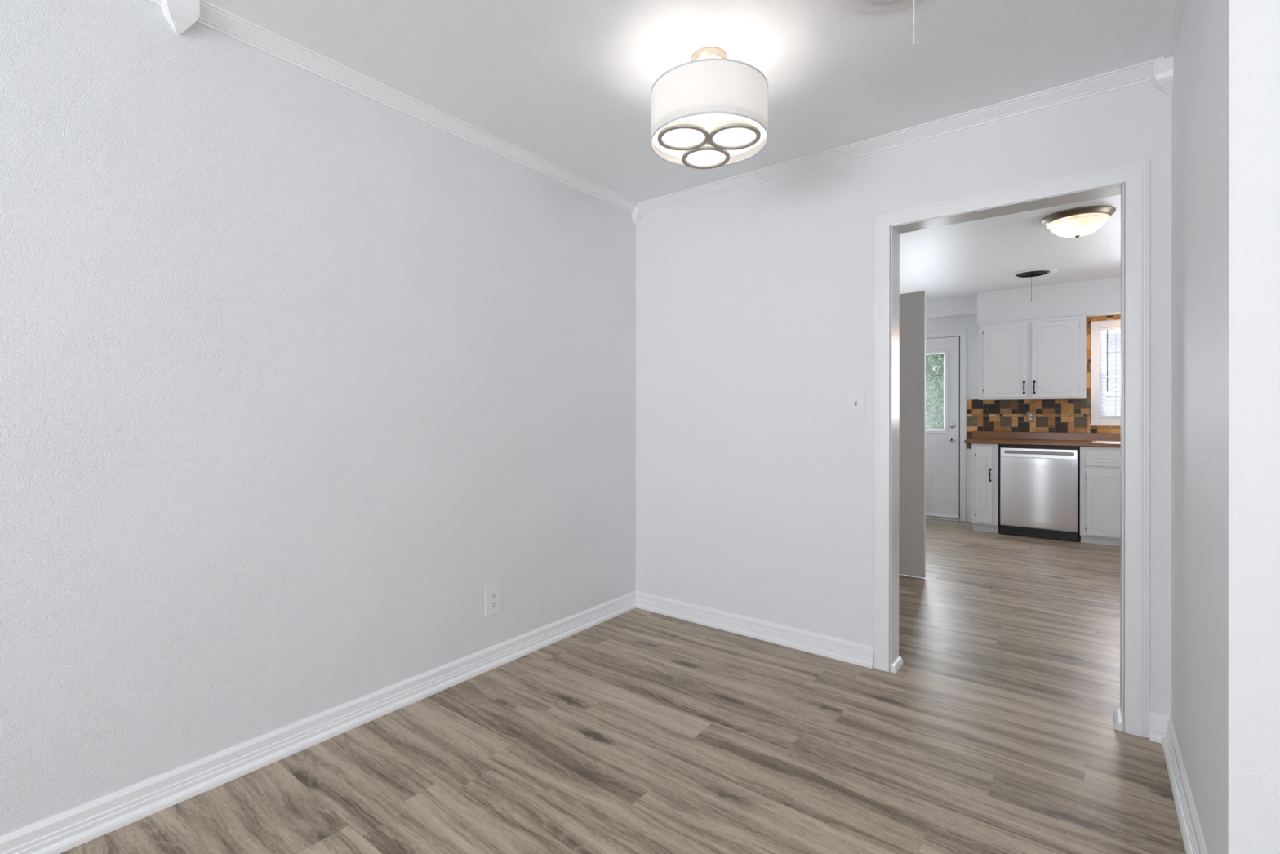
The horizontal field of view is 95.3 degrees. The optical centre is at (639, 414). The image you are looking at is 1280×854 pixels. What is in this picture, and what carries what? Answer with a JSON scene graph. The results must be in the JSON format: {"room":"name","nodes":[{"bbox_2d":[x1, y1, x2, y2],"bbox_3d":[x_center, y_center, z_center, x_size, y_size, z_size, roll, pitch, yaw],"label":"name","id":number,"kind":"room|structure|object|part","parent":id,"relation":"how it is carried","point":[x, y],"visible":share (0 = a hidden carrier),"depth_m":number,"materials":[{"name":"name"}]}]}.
{"room":"dining room","nodes":[
{"label":"dining room","id":0,"kind":"room"},
{"bbox_2d":[0,0,635,835],"bbox_3d":[-2.056,-0.050,1.035,0.120,2.440,6.500,0,0,38],"label":"wall","id":1,"kind":"structure","parent":0,"point":[299,368],"depth_m":1.94,"materials":[{"name":"white paint"}]},
{"bbox_2d":[146,0,162,7],"bbox_3d":[-2.689,-1.244,0.072,0.048,0.052,4.200,0,0,38],"label":"crown molding","id":2,"kind":"structure","parent":1,"relation":"attached to","point":[158,2],"depth_m":1.73,"materials":[{"name":"white paint"}]},
{"bbox_2d":[161,0,199,35],"bbox_3d":[-1.385,-1.211,1.760,0.056,0.115,0.080,0,0,38],"label":"crown molding","id":3,"kind":"structure","parent":1,"relation":"attached to","point":[181,15],"depth_m":1.75,"materials":[{"name":"white paint"}]},
{"bbox_2d":[0,590,636,853],"bbox_3d":[-1.999,1.123,0.990,0.026,0.094,6.500,0,0,38],"label":"baseboard","id":4,"kind":"structure","parent":1,"relation":"attached to","point":[62,832],"depth_m":1.96,"materials":[{"name":"white paint"}]},
{"bbox_2d":[195,0,637,213],"bbox_3d":[-0.694,-1.242,2.663,0.048,0.052,2.200,0,0,38],"label":"crown molding","id":5,"kind":"structure","parent":1,"relation":"attached to","point":[211,16],"depth_m":2.27,"materials":[{"name":"white paint"}]},
{"bbox_2d":[484,583,501,616],"bbox_3d":[-0.682,0.863,2.715,0.008,0.133,0.092,0,0,38],"label":"wall outlet","id":6,"kind":"object","parent":1,"relation":"attached to","point":[492,593],"visible":1,"depth_m":2.71,"materials":[{"name":"white plastic"}]},
{"bbox_2d":[490,600,496,607],"bbox_3d":[-0.680,0.883,2.713,0.002,0.027,0.033,0,0,38],"label":"receptacle","id":7,"kind":"object","parent":6,"relation":"attached to","point":[493,603],"depth_m":2.71,"materials":[{"name":"white plastic"}]},
{"bbox_2d":[490,592,496,599],"bbox_3d":[-0.680,0.844,2.713,0.002,0.027,0.033,0,0,38],"label":"receptacle","id":8,"kind":"object","parent":6,"relation":"attached to","point":[493,595],"depth_m":2.71,"materials":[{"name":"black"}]},
{"bbox_2d":[59,517,1186,853],"bbox_3d":[1.807,1.175,0.873,6.400,0.001,11.200,0,0,38],"label":"floor","id":9,"kind":"structure","parent":0,"point":[636,731],"depth_m":2.02,"materials":[{"name":"beige wood"}]},
{"bbox_2d":[971,443,999,533],"bbox_3d":[3.594,0.737,6.026,0.229,0.882,0.614,0,0,38],"label":"base cabinet","id":10,"kind":"object","parent":9,"relation":"on","point":[984,457],"visible":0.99,"depth_m":5.81,"materials":[{"name":"white paint"}]},
{"bbox_3d":[3.430,0.699,5.821,0.143,0.755,0.020,0,0,38],"label":"door","id":11,"kind":"part","parent":10,"relation":"part of","materials":[{"name":"white paint"}]},
{"bbox_3d":[3.424,0.688,5.812,0.066,0.570,0.003,0,0,38],"label":"routed panel","id":12,"kind":"part","parent":10,"relation":"part of","materials":[{"name":"white paint"}]},
{"bbox_2d":[998,444,1079,542],"bbox_3d":[3.943,0.737,5.769,0.634,0.874,0.595,0,0,38],"label":"dishwasher","id":13,"kind":"object","parent":9,"relation":"on","point":[1039,486],"visible":1,"depth_m":5.53,"materials":[{"name":"silver metal"}]},
{"bbox_3d":[3.793,1.130,5.567,0.613,0.088,0.038,0,0,38],"label":"toe panel","id":14,"kind":"part","parent":13,"relation":"part of","materials":[{"name":"black plastic"}]},
{"bbox_3d":[3.782,0.367,5.543,0.546,0.026,0.020,0,0,38],"label":"pocket handle","id":15,"kind":"part","parent":13,"relation":"part of","materials":[{"name":"silver metal"}]},
{"bbox_2d":[1080,446,1119,546],"bbox_3d":[4.934,0.738,4.994,1.866,0.882,0.614,0,0,38],"label":"base cabinet","id":16,"kind":"object","parent":9,"relation":"on","point":[1100,467],"visible":0.17,"depth_m":5.26,"materials":[{"name":"white paint"}]},
{"bbox_2d":[964,431,1119,447],"bbox_3d":[4.574,0.240,5.294,2.812,0.112,0.600,0,0,38],"label":"countertop","id":17,"kind":"structure","parent":16,"relation":"on","point":[1042,438],"depth_m":5.82,"materials":[{"name":"brown laminate"}]},
{"bbox_2d":[1091,440,1119,443],"bbox_3d":[4.585,0.345,5.266,0.810,0.178,0.420,0,0,38],"label":"sink","id":18,"kind":"object","parent":17,"relation":"in","point":[1092,442],"visible":0.18,"depth_m":5.54,"materials":[{"name":"white ceramic"}]},
{"bbox_3d":[4.245,0.411,5.193,0.449,0.113,0.020,0,0,38],"label":"drawer","id":19,"kind":"part","parent":16,"relation":"part of","materials":[{"name":"white paint"}]},
{"bbox_3d":[4.248,0.803,5.191,0.441,0.588,0.020,0,0,38],"label":"door","id":20,"kind":"part","parent":16,"relation":"part of","materials":[{"name":"white paint"}]},
{"bbox_3d":[4.239,0.411,5.184,0.359,0.043,0.003,0,0,38],"label":"routed panel","id":21,"kind":"part","parent":16,"relation":"part of","materials":[{"name":"white paint"}]},
{"bbox_3d":[4.238,0.806,5.184,0.353,0.494,0.003,0,0,38],"label":"routed panel","id":22,"kind":"part","parent":16,"relation":"part of","materials":[{"name":"white paint"}]},
{"bbox_2d":[204,0,1175,301],"bbox_3d":[1.813,-1.315,0.877,6.440,0.100,11.210,0,0,38],"label":"ceiling","id":23,"kind":"structure","parent":0,"point":[568,84],"depth_m":2.12,"materials":[{"name":"white paint"}]},
{"bbox_2d":[650,46,768,168],"bbox_3d":[0.245,-1.114,2.079,0.414,0.305,0.414,0,0,38],"label":"drum ceiling light","id":24,"kind":"object","parent":23,"relation":"attached to","point":[710,110],"visible":1,"depth_m":1.96,"materials":[{"name":"white fabric"}]},
{"bbox_2d":[652,113,766,156],"bbox_3d":[0.245,-0.995,2.079,0.407,0.004,0.407,0,0,38],"label":"diffuser","id":25,"kind":"object","parent":24,"relation":"attached to","point":[709,122],"depth_m":1.98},
{"bbox_2d":[838,0,924,45],"bbox_3d":[0.735,-1.155,1.657,0.360,0.222,0.360,0,0,38],"label":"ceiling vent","id":26,"kind":"object","parent":23,"relation":"in","point":[861,6],"visible":1,"depth_m":1.79,"materials":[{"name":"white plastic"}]},
{"bbox_3d":[0.735,-1.253,1.657,0.232,0.019,0.232,0,0,38],"label":"damper plate","id":27,"kind":"part","parent":26,"relation":"part of","materials":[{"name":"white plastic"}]},
{"bbox_3d":[0.775,-1.150,1.652,0.005,0.212,0.005,0,0,15],"label":"pull chain","id":28,"kind":"part","parent":26,"relation":"part of","materials":[{"name":"white plastic"}]},
{"bbox_2d":[1008,268,1057,301],"bbox_3d":[3.516,-1.130,5.233,0.364,0.264,0.364,0,0,38],"label":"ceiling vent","id":29,"kind":"object","parent":23,"relation":"in","point":[1035,273],"visible":1,"depth_m":5.20,"materials":[{"name":"white plastic"}]},
{"bbox_3d":[3.461,-1.126,5.161,0.006,0.256,0.006,0,0,38],"label":"pull cord","id":30,"kind":"part","parent":29,"relation":"part of","materials":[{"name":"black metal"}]},
{"bbox_2d":[1041,205,1115,238],"bbox_3d":[2.790,-1.193,3.722,0.380,0.140,0.380,0,0,38],"label":"flush ceiling light","id":31,"kind":"object","parent":23,"relation":"attached to","point":[1077,222],"visible":1,"depth_m":3.63,"materials":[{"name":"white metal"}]},
{"bbox_3d":[2.790,-1.184,3.722,0.324,0.091,0.324,0,0,38],"label":"lamp shade","id":32,"kind":"part","parent":31,"relation":"part of","materials":[{"name":"white glass"}]},
{"bbox_2d":[1164,0,1186,57],"bbox_3d":[1.543,-1.260,1.642,0.024,0.010,1.032,0,0,38],"label":"ceiling strip","id":33,"kind":"object","parent":23,"relation":"attached to","point":[1180,5],"visible":1,"depth_m":1.89,"materials":[{"name":"white paint"}]},
{"bbox_2d":[635,80,1171,715],"bbox_3d":[1.593,-0.045,2.397,4.240,2.440,0.112,0,0,38],"label":"wall","id":34,"kind":"structure","parent":0,"point":[755,303],"depth_m":2.94,"materials":[{"name":"white paint"}]},
{"bbox_2d":[631,204,642,226],"bbox_3d":[-0.019,-1.208,3.539,0.048,0.118,0.048,0,0,38],"label":"trim","id":35,"kind":"structure","parent":34,"relation":"attached to","point":[637,215],"depth_m":3.53,"materials":[{"name":"white paint"}]},
{"bbox_2d":[635,590,873,668],"bbox_3d":[0.522,1.127,3.134,1.405,0.094,0.026,0,0,38],"label":"baseboard","id":36,"kind":"structure","parent":34,"relation":"attached to","point":[853,652],"depth_m":3.04,"materials":[{"name":"white paint"}]},
{"bbox_2d":[847,389,864,416],"bbox_3d":[1.018,-0.053,2.759,0.079,0.125,0.017,0,0,38],"label":"light switch","id":37,"kind":"object","parent":34,"relation":"attached to","point":[855,397],"visible":1,"depth_m":2.76,"materials":[{"name":"white plastic"}]},
{"bbox_2d":[637,59,1154,213],"bbox_3d":[0.923,-1.240,2.814,2.367,0.052,0.048,0,0,38],"label":"crown molding","id":38,"kind":"structure","parent":34,"relation":"attached to","point":[1135,74],"depth_m":2.55,"materials":[{"name":"white paint"}]},
{"bbox_2d":[891,655,902,673],"bbox_3d":[1.192,1.158,2.703,0.019,0.034,0.129,0,0,38],"label":"baseboard","id":39,"kind":"structure","parent":34,"relation":"attached to","point":[896,664],"depth_m":2.69,"materials":[{"name":"white paint"}]},
{"bbox_2d":[873,159,1150,737],"bbox_3d":[1.504,0.124,2.461,0.966,2.102,0.136,0,0,38],"label":"door frame","id":40,"kind":"structure","parent":34,"relation":"attached to","point":[1135,175],"depth_m":2.23,"materials":[{"name":"white paint"}]},
{"bbox_2d":[1113,707,1121,731],"bbox_3d":[1.817,1.159,2.222,0.019,0.034,0.129,0,0,38],"label":"baseboard","id":41,"kind":"structure","parent":34,"relation":"attached to","point":[1117,714],"depth_m":2.19,"materials":[{"name":"white paint"}]},
{"bbox_2d":[1149,711,1170,742],"bbox_3d":[1.869,1.128,2.097,0.058,0.094,0.026,0,0,38],"label":"baseboard","id":42,"kind":"structure","parent":34,"relation":"attached to","point":[1157,722],"depth_m":2.10,"materials":[{"name":"white paint"}]},
{"bbox_2d":[1150,55,1173,96],"bbox_3d":[1.862,-1.202,2.084,0.058,0.125,0.058,0,0,38],"label":"trim","id":43,"kind":"structure","parent":34,"relation":"attached to","point":[1162,74],"depth_m":2.07,"materials":[{"name":"white paint"}]},
{"bbox_2d":[925,315,1115,532],"bbox_3d":[4.324,-0.041,5.942,4.240,2.440,0.120,0,0,38],"label":"wall","id":44,"kind":"structure","parent":0,"point":[969,323],"depth_m":6.41,"materials":[{"name":"white paint"}]},
{"bbox_2d":[925,336,959,520],"bbox_3d":[3.164,0.155,6.719,0.914,2.045,0.114,0,0,38],"label":"door","id":45,"kind":"structure","parent":44,"relation":"in","point":[943,444],"depth_m":6.53,"materials":[{"name":"white wood"}]},
{"bbox_3d":[3.165,0.851,6.725,0.352,0.408,0.012,0,0,38],"label":"pet door frame","id":46,"kind":"part","parent":45,"relation":"part of","materials":[{"name":"white"}]},
{"bbox_3d":[3.175,-0.257,6.736,0.698,0.954,0.044,0,0,38],"label":"lite frame","id":47,"kind":"part","parent":45,"relation":"part of","materials":[{"name":"white"}]},
{"bbox_3d":[3.456,0.278,6.466,0.066,0.066,0.067,0,0,38],"label":"knob","id":48,"kind":"part","parent":45,"relation":"part of","materials":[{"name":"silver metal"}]},
{"bbox_2d":[925,329,966,521],"bbox_3d":[3.175,0.126,6.737,1.044,2.104,0.022,0,0,38],"label":"door frame","id":49,"kind":"structure","parent":44,"relation":"attached to","point":[962,334],"depth_m":6.43,"materials":[{"name":"white paint"}]},
{"bbox_2d":[925,295,977,319],"bbox_3d":[3.155,-1.170,6.660,1.270,0.186,0.170,0,0,38],"label":"wall","id":50,"kind":"structure","parent":44,"relation":"attached to","point":[966,306],"depth_m":6.37,"materials":[{"name":"white paint"}]},
{"bbox_2d":[966,448,971,521],"bbox_3d":[3.640,0.779,6.378,0.127,0.798,0.021,0,0,38],"label":"trim","id":51,"kind":"structure","parent":44,"relation":"attached to","point":[968,451],"depth_m":6.40,"materials":[{"name":"white paint"}]},
{"bbox_2d":[966,431,972,448],"bbox_3d":[3.643,0.286,6.383,0.128,0.187,0.010,0,0,38],"label":"trim","id":52,"kind":"structure","parent":44,"relation":"attached to","point":[969,434],"depth_m":6.40,"materials":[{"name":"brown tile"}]},
{"bbox_2d":[978,315,1086,399],"bbox_3d":[3.958,-0.544,5.911,0.886,0.790,0.374,0,0,38],"label":"upper cabinet","id":53,"kind":"object","parent":44,"relation":"attached to","point":[1042,358],"visible":1,"depth_m":5.77,"materials":[{"name":"white paint"}]},
{"bbox_3d":[3.705,-0.543,5.926,0.373,0.742,0.020,0,0,38],"label":"door","id":54,"kind":"part","parent":53,"relation":"part of","materials":[{"name":"white paint"}]},
{"bbox_3d":[3.699,-0.543,5.917,0.289,0.658,0.003,0,0,38],"label":"routed panel","id":55,"kind":"part","parent":53,"relation":"part of","materials":[{"name":"white paint"}]},
{"bbox_3d":[3.817,-0.266,5.805,0.023,0.129,0.035,0,0,38],"label":"handle","id":56,"kind":"part","parent":53,"relation":"part of","materials":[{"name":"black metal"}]},
{"bbox_3d":[3.885,-0.266,5.753,0.023,0.129,0.035,0,0,38],"label":"handle","id":57,"kind":"part","parent":53,"relation":"part of","materials":[{"name":"black metal"}]},
{"bbox_3d":[4.026,-0.535,5.665,0.289,0.653,0.003,0,0,38],"label":"routed panel","id":58,"kind":"part","parent":53,"relation":"part of","materials":[{"name":"white paint"}]},
{"bbox_3d":[4.032,-0.535,5.674,0.373,0.737,0.020,0,0,38],"label":"door","id":59,"kind":"part","parent":53,"relation":"part of","materials":[{"name":"white paint"}]},
{"bbox_2d":[966,397,1119,433],"bbox_3d":[4.730,0.017,5.546,2.872,0.354,0.011,0,0,38],"label":"tile backsplash","id":60,"kind":"structure","parent":44,"relation":"attached to","point":[1059,415],"depth_m":6.04,"materials":[{"name":"brown tile"}]},
{"bbox_2d":[1026,412,1034,422],"bbox_3d":[4.050,0.031,6.058,0.066,0.107,0.008,0,0,38],"label":"kitchen outlet","id":61,"kind":"object","parent":60,"relation":"attached to","point":[1029,415],"visible":1,"depth_m":6.06,"materials":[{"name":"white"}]},
{"bbox_2d":[977,277,1120,324],"bbox_3d":[4.694,-1.109,5.380,2.730,0.303,0.320,0,0,38],"label":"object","id":62,"kind":"structure","parent":44,"relation":"attached to","point":[1100,295],"depth_m":5.69,"materials":[{"name":"white paint"}]},
{"bbox_2d":[977,309,1120,324],"bbox_3d":[4.683,-0.954,5.367,2.730,0.030,0.313,0,0,38],"label":"trim soffit moulding","id":63,"kind":"structure","parent":44,"relation":"attached to","point":[1111,310],"depth_m":5.69,"materials":[{"name":"white paint"}]},
{"bbox_2d":[1086,315,1120,397],"bbox_3d":[4.811,-0.558,5.485,0.982,0.798,0.010,0,0,38],"label":"tile trim","id":64,"kind":"structure","parent":44,"relation":"in","point":[1090,319],"depth_m":5.77,"materials":[{"name":"brown tile"}]},
{"bbox_2d":[1088,319,1120,426],"bbox_3d":[4.841,-0.399,5.499,0.964,1.025,0.130,0,0,38],"label":"window","id":65,"kind":"structure","parent":44,"relation":"in","point":[1095,335],"depth_m":5.72,"materials":[{"name":"white paint"}]},
{"bbox_3d":[4.813,0.103,5.463,0.964,0.020,0.040,0,0,38],"label":"sill","id":66,"kind":"part","parent":65,"relation":"part of","materials":[{"name":"white paint"}]},
{"bbox_3d":[4.854,-0.400,5.515,0.812,0.888,0.090,0,0,38],"label":"sash","id":67,"kind":"part","parent":65,"relation":"part of","materials":[{"name":"white plastic"}]},
{"bbox_2d":[1099,326,1120,417],"bbox_3d":[4.820,-0.405,5.471,0.802,0.873,0.040,0,0,38],"label":"mini blind","id":68,"kind":"object","parent":65,"relation":"attached to","point":[1107,329],"visible":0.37,"depth_m":5.67,"materials":[{"name":"white plastic"}]},
{"bbox_3d":[4.823,0.024,5.476,0.802,0.014,0.022,0,0,38],"label":"rail","id":69,"kind":"part","parent":68,"relation":"part of","materials":[{"name":"white plastic"}]},
{"bbox_3d":[4.824,-0.828,5.475,0.802,0.028,0.026,0,0,38],"label":"head rail","id":70,"kind":"part","parent":68,"relation":"part of","materials":[{"name":"white plastic"}]},
{"bbox_2d":[1170,0,1279,853],"bbox_3d":[3.109,-0.043,0.471,3.888,2.440,1.091,0,0,38],"label":"wall","id":71,"kind":"structure","parent":0,"point":[1225,574],"depth_m":1.22,"materials":[{"name":"white paint"}]},
{"bbox_2d":[1161,716,1208,853],"bbox_3d":[3.041,1.130,0.505,3.795,0.094,1.118,0,0,38],"label":"baseboard","id":72,"kind":"structure","parent":71,"relation":"attached to","point":[1193,842],"depth_m":1.72,"materials":[{"name":"white paint"}]},
{"bbox_3d":[1.446,-0.045,5.122,0.440,2.440,0.850,0,0,38],"label":"wall","id":73,"kind":"structure","parent":0,"visible":0},
{"bbox_2d":[898,291,925,577],"bbox_3d":[1.719,0.144,4.439,0.828,2.046,0.060,0,0,38],"label":"door","id":74,"kind":"structure","parent":73,"relation":"in","point":[912,461],"depth_m":4.21,"materials":[{"name":"white paint"}]},
{"label":"outside","id":75,"kind":"structure","parent":0,"visible":0},
{"bbox_3d":[10.890,1.457,14.470,32.000,0.100,21.410,0,0,38],"label":"ground","id":76,"kind":"structure","parent":75,"visible":0},
{"bbox_2d":[925,377,943,429],"bbox_3d":[4.662,0.414,10.327,2.415,2.071,1.552,0,0,38],"label":"leafy shrub","id":77,"kind":"object","parent":76,"relation":"on","point":[930,410],"visible":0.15,"depth_m":9.92,"materials":[{"name":"green plant"}]},
{"bbox_2d":[925,353,943,424],"bbox_3d":[5.441,-0.701,11.830,3.937,4.788,2.225,0,0,38],"label":"leafy tree","id":78,"kind":"object","parent":76,"relation":"on","point":[939,376],"visible":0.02,"depth_m":11.39,"materials":[{"name":"green plant"}]}
]}

